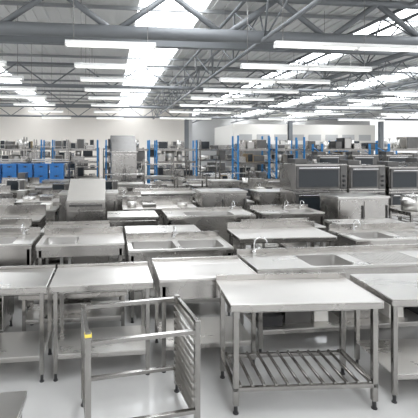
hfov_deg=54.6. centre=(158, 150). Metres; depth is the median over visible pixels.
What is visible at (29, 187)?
base cabinet
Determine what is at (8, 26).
roof truss
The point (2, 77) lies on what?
fluorescent light
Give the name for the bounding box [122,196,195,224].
worktable
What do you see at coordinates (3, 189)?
worktable
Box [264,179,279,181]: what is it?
worktable
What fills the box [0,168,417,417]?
floor
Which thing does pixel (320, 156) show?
oven
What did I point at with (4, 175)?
crate
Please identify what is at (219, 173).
worktable
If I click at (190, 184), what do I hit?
worktable
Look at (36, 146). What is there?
shelving rack
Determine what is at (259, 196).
base cabinet
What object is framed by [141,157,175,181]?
worktable
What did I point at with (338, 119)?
fluorescent light
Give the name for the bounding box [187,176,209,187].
worktable
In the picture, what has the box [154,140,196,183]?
shelving rack
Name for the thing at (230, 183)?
refrigerator
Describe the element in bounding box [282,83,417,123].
truss
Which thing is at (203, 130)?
wall
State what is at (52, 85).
roof truss
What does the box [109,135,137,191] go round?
tall cabinet
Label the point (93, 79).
fluorescent light
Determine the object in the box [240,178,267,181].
worktable
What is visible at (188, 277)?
worktable
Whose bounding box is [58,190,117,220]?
base cabinet
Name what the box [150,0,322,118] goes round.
truss
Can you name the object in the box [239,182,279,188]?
stainless steel sink
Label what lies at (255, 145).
shelving rack
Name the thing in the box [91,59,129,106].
fluorescent light
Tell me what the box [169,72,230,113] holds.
fluorescent light
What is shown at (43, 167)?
crate
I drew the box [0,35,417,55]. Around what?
roof beam
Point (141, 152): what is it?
shelving rack
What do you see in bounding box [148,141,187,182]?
shelving rack
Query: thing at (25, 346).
worktable
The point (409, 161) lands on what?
oven
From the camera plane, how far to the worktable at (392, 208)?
8.40 m
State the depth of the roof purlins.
20.02 m
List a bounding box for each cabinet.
[11,186,34,204]
[20,202,58,221]
[41,220,109,272]
[66,179,104,220]
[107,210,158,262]
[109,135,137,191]
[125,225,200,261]
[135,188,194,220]
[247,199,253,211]
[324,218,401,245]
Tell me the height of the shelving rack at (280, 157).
2.700 m
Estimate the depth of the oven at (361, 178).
9.67 m
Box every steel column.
[184,119,188,168]
[189,109,191,168]
[287,120,292,153]
[378,121,383,154]
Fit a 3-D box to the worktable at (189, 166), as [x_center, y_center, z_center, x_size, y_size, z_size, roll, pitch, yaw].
[1.860,1.280,16.852,1.500,1.740,0.800,0,0,-7]
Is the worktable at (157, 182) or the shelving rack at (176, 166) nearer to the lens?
the worktable at (157, 182)
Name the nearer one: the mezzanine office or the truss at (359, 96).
the truss at (359, 96)
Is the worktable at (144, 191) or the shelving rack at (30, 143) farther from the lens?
the shelving rack at (30, 143)
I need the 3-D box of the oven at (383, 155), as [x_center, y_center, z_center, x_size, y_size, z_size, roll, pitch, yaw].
[8.494,1.100,14.518,1.000,2.100,0.850,0,0,-7]
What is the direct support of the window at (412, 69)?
attached to the ceiling
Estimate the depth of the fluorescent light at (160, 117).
24.33 m
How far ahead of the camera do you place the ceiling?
16.75 m
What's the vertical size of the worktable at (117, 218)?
0.920 m
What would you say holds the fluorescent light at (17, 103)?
hanging from the ceiling
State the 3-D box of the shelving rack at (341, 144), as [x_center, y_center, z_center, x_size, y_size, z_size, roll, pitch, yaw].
[7.378,0.830,16.220,2.140,2.640,0.820,0,0,-7]
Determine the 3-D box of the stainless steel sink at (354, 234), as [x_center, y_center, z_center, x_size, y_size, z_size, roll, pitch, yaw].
[3.399,1.606,5.959,1.450,1.088,0.700,0,0,-7]
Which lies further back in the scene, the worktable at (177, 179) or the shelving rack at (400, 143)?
the shelving rack at (400, 143)
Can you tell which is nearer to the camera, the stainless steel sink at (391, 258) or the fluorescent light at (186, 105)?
the stainless steel sink at (391, 258)
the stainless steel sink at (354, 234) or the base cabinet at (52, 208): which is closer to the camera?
the stainless steel sink at (354, 234)
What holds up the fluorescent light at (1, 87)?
hanging from the ceiling
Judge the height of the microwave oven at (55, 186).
0.320 m
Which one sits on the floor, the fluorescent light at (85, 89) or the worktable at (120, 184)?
the worktable at (120, 184)
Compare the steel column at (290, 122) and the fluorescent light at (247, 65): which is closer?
the fluorescent light at (247, 65)
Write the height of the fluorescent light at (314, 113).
2.090 m
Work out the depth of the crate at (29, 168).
15.20 m
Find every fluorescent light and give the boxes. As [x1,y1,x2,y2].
[0,6,23,79]
[0,44,36,90]
[0,60,6,66]
[0,95,46,98]
[13,57,54,105]
[28,110,62,111]
[42,88,70,118]
[65,0,155,49]
[74,62,146,69]
[80,77,140,82]
[84,49,135,92]
[88,49,132,99]
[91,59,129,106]
[94,72,126,112]
[96,117,123,118]
[160,117,211,118]
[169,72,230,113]
[180,104,251,107]
[191,96,273,100]
[203,88,298,93]
[219,11,330,83]
[240,0,371,71]
[258,118,307,119]
[273,40,417,51]
[286,112,343,114]
[315,64,382,108]
[337,119,384,120]
[346,99,417,102]
[379,77,417,115]
[380,91,417,95]
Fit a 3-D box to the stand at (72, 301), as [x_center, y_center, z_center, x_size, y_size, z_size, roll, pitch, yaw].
[-0.988,1.875,4.765,1.200,0.550,0.550,0,0,-7]
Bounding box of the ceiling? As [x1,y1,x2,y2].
[0,0,417,117]
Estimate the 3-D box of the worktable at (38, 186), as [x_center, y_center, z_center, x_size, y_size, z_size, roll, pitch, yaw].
[-4.086,1.630,12.964,1.300,1.040,0.700,0,0,-6]
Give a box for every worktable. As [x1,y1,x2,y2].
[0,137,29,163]
[0,172,39,185]
[0,185,10,192]
[0,265,54,382]
[14,190,61,203]
[15,194,58,204]
[28,183,52,189]
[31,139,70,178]
[49,261,152,381]
[74,160,100,178]
[104,168,146,187]
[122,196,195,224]
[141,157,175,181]
[152,177,185,187]
[152,255,256,372]
[158,200,194,224]
[174,173,206,191]
[184,160,221,182]
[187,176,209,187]
[188,182,205,187]
[215,167,248,180]
[216,272,383,414]
[227,221,336,255]
[236,187,271,199]
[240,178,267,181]
[241,218,325,248]
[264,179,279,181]
[350,273,417,403]
[389,205,417,221]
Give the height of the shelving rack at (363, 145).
2.669 m
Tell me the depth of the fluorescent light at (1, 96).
14.46 m
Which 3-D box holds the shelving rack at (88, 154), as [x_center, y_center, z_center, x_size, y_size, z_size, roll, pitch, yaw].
[-4.651,0.777,23.105,2.440,2.746,0.820,0,0,-7]
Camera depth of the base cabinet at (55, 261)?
6.89 m
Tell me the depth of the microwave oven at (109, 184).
12.03 m
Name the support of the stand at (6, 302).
on the floor
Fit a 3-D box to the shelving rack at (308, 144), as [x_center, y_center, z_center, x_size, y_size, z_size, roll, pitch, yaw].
[8.794,0.800,22.741,2.440,2.700,0.820,0,0,-7]
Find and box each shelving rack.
[0,140,44,172]
[8,141,51,178]
[52,139,98,177]
[56,140,96,179]
[103,146,143,180]
[105,139,149,182]
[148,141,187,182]
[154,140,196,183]
[197,140,241,180]
[232,135,269,179]
[240,140,285,180]
[270,137,304,178]
[290,140,335,158]
[312,138,370,154]
[336,140,378,151]
[375,137,417,157]
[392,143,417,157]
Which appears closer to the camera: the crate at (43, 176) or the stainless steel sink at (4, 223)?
the stainless steel sink at (4, 223)
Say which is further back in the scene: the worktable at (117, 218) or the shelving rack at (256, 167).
the shelving rack at (256, 167)
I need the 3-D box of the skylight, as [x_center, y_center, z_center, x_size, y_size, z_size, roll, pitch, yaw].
[-0.883,-4.090,21.553,1.900,0.020,53.000,0,0,-7]
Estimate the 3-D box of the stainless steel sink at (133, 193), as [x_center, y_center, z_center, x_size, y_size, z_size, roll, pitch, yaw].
[-0.892,1.576,10.154,0.900,1.148,0.700,0,0,-5]
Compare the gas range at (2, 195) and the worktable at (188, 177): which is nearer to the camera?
the gas range at (2, 195)
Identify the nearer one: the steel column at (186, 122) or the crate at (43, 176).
the crate at (43, 176)
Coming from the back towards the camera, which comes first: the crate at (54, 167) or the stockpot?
the crate at (54, 167)
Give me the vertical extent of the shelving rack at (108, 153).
2.638 m
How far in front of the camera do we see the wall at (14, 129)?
33.59 m
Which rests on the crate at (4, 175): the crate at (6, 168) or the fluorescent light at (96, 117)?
the crate at (6, 168)
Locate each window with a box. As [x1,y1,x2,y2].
[0,67,46,102]
[192,9,417,115]
[237,67,417,115]
[282,95,414,117]
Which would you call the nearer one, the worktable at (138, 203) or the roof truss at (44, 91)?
the worktable at (138, 203)
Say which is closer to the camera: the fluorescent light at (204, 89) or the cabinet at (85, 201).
the cabinet at (85, 201)
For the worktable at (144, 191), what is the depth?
11.22 m
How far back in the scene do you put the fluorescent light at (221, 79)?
11.16 m
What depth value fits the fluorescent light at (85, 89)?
12.89 m
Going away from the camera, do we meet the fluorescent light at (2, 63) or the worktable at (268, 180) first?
the fluorescent light at (2, 63)
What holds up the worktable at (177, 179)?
on the floor
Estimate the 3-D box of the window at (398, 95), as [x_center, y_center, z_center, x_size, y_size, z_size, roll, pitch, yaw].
[19.216,-4.090,24.021,2.000,0.020,53.000,0,0,-7]
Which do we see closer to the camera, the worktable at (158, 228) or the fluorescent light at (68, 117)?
the worktable at (158, 228)
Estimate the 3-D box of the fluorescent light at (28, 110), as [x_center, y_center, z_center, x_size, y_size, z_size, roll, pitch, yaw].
[-5.613,-2.925,19.864,1.700,2.090,0.180,0,0,-7]
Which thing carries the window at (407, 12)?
attached to the ceiling
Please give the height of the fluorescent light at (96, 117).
2.090 m
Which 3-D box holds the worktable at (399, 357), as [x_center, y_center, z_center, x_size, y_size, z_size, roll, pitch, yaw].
[2.665,1.700,3.733,1.450,0.900,0.680,0,0,-3]
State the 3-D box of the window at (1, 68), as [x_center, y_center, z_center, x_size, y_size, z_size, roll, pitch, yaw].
[-8.377,-4.090,20.633,1.200,0.020,53.000,0,0,-7]
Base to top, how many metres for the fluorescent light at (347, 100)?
2.090 m
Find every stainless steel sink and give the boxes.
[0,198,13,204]
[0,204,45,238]
[0,218,31,227]
[0,223,40,310]
[36,226,123,303]
[118,189,140,210]
[126,226,233,322]
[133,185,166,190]
[162,201,255,255]
[236,237,417,351]
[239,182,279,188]
[250,200,324,247]
[329,219,417,245]
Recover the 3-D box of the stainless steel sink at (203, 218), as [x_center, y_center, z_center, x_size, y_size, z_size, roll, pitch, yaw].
[0.922,1.581,7.670,1.650,1.138,0.800,0,0,-7]
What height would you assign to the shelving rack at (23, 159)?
2.690 m
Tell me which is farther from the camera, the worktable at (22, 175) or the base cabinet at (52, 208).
the worktable at (22, 175)
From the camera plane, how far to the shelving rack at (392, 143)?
23.32 m
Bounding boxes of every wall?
[0,105,188,175]
[192,119,369,167]
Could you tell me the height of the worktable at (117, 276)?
0.930 m
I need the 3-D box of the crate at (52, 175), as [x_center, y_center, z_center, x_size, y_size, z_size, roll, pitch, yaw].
[-3.953,1.068,15.534,0.530,0.360,0.410,0,0,-7]
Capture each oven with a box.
[6,179,27,190]
[52,183,69,189]
[105,180,117,189]
[280,158,346,210]
[306,151,343,162]
[339,160,384,194]
[344,151,378,163]
[377,161,417,225]
[379,151,411,161]
[398,158,417,221]
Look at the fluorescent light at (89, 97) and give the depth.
14.89 m
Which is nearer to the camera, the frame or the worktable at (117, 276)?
the frame
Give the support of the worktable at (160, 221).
on the floor
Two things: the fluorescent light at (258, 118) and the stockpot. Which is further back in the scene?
the fluorescent light at (258, 118)
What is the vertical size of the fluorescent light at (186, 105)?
2.090 m
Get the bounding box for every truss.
[0,0,417,44]
[0,61,417,93]
[0,90,417,111]
[0,103,417,120]
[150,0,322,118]
[192,0,417,122]
[231,56,417,122]
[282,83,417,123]
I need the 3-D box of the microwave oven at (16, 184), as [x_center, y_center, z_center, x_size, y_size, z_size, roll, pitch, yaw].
[-4.187,1.028,11.809,0.520,0.320,0.440,0,0,-7]
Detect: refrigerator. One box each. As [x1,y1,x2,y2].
[42,179,69,189]
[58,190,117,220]
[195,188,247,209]
[207,179,239,187]
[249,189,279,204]
[319,193,389,242]
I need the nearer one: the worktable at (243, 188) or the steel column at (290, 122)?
the worktable at (243, 188)
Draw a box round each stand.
[0,295,13,332]
[19,279,126,331]
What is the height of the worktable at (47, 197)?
1.013 m
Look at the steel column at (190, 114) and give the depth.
34.59 m
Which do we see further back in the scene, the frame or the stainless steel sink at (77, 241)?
the stainless steel sink at (77, 241)
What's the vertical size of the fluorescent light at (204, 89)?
2.090 m
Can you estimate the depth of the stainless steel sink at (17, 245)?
5.35 m
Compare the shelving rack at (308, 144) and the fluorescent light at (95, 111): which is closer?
the fluorescent light at (95, 111)
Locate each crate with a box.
[2,164,17,172]
[2,173,17,177]
[18,164,33,172]
[34,163,49,172]
[34,173,48,182]
[49,163,64,172]
[49,173,64,178]
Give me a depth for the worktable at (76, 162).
16.30 m
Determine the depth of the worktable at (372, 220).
7.33 m
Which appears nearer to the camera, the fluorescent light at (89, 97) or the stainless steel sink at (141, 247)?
the stainless steel sink at (141, 247)
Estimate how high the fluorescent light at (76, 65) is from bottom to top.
2.090 m
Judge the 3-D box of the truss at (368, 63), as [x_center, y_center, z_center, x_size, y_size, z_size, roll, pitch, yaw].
[4.818,-3.115,24.764,0.800,1.129,42.015,0,0,-7]
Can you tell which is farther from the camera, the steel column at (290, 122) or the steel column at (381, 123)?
the steel column at (381, 123)
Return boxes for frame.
[81,294,199,417]
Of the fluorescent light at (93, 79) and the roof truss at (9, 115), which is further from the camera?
the roof truss at (9, 115)
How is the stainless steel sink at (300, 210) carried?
on the floor
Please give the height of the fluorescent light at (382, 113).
2.090 m
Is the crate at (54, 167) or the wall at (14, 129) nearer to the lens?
the crate at (54, 167)
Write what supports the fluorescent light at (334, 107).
hanging from the ceiling
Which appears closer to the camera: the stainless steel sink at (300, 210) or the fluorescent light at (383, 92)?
the stainless steel sink at (300, 210)
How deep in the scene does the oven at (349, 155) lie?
14.02 m
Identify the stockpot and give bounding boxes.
[399,193,417,211]
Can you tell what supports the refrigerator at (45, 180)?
on the floor
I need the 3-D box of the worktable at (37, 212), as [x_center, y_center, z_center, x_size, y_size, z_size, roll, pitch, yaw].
[-2.762,1.600,7.318,1.250,1.100,0.700,0,0,-7]
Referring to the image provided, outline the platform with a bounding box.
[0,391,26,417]
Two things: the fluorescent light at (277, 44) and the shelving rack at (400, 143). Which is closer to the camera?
the fluorescent light at (277, 44)
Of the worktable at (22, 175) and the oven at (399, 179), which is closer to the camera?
the oven at (399, 179)
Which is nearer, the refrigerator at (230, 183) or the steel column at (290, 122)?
the refrigerator at (230, 183)
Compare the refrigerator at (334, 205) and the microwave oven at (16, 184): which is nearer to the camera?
the refrigerator at (334, 205)
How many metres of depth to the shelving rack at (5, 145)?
17.33 m
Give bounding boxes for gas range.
[0,193,12,197]
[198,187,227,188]
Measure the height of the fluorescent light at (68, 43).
2.090 m
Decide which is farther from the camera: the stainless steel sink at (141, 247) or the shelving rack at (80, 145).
the shelving rack at (80, 145)
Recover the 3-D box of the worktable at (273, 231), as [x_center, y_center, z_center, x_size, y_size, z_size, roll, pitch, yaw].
[1.804,1.640,5.984,1.420,1.020,0.700,0,0,-5]
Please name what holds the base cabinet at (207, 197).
on the floor
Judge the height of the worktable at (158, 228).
0.860 m
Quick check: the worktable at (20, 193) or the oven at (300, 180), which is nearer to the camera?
the oven at (300, 180)
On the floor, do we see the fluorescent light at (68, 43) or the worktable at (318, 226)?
the worktable at (318, 226)
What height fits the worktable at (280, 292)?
0.960 m
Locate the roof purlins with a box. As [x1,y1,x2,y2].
[0,0,417,117]
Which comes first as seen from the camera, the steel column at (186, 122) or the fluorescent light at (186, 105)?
the fluorescent light at (186, 105)
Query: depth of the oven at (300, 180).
9.41 m
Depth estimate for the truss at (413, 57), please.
19.52 m
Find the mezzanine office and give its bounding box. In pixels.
[215,124,374,166]
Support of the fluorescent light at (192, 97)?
hanging from the ceiling

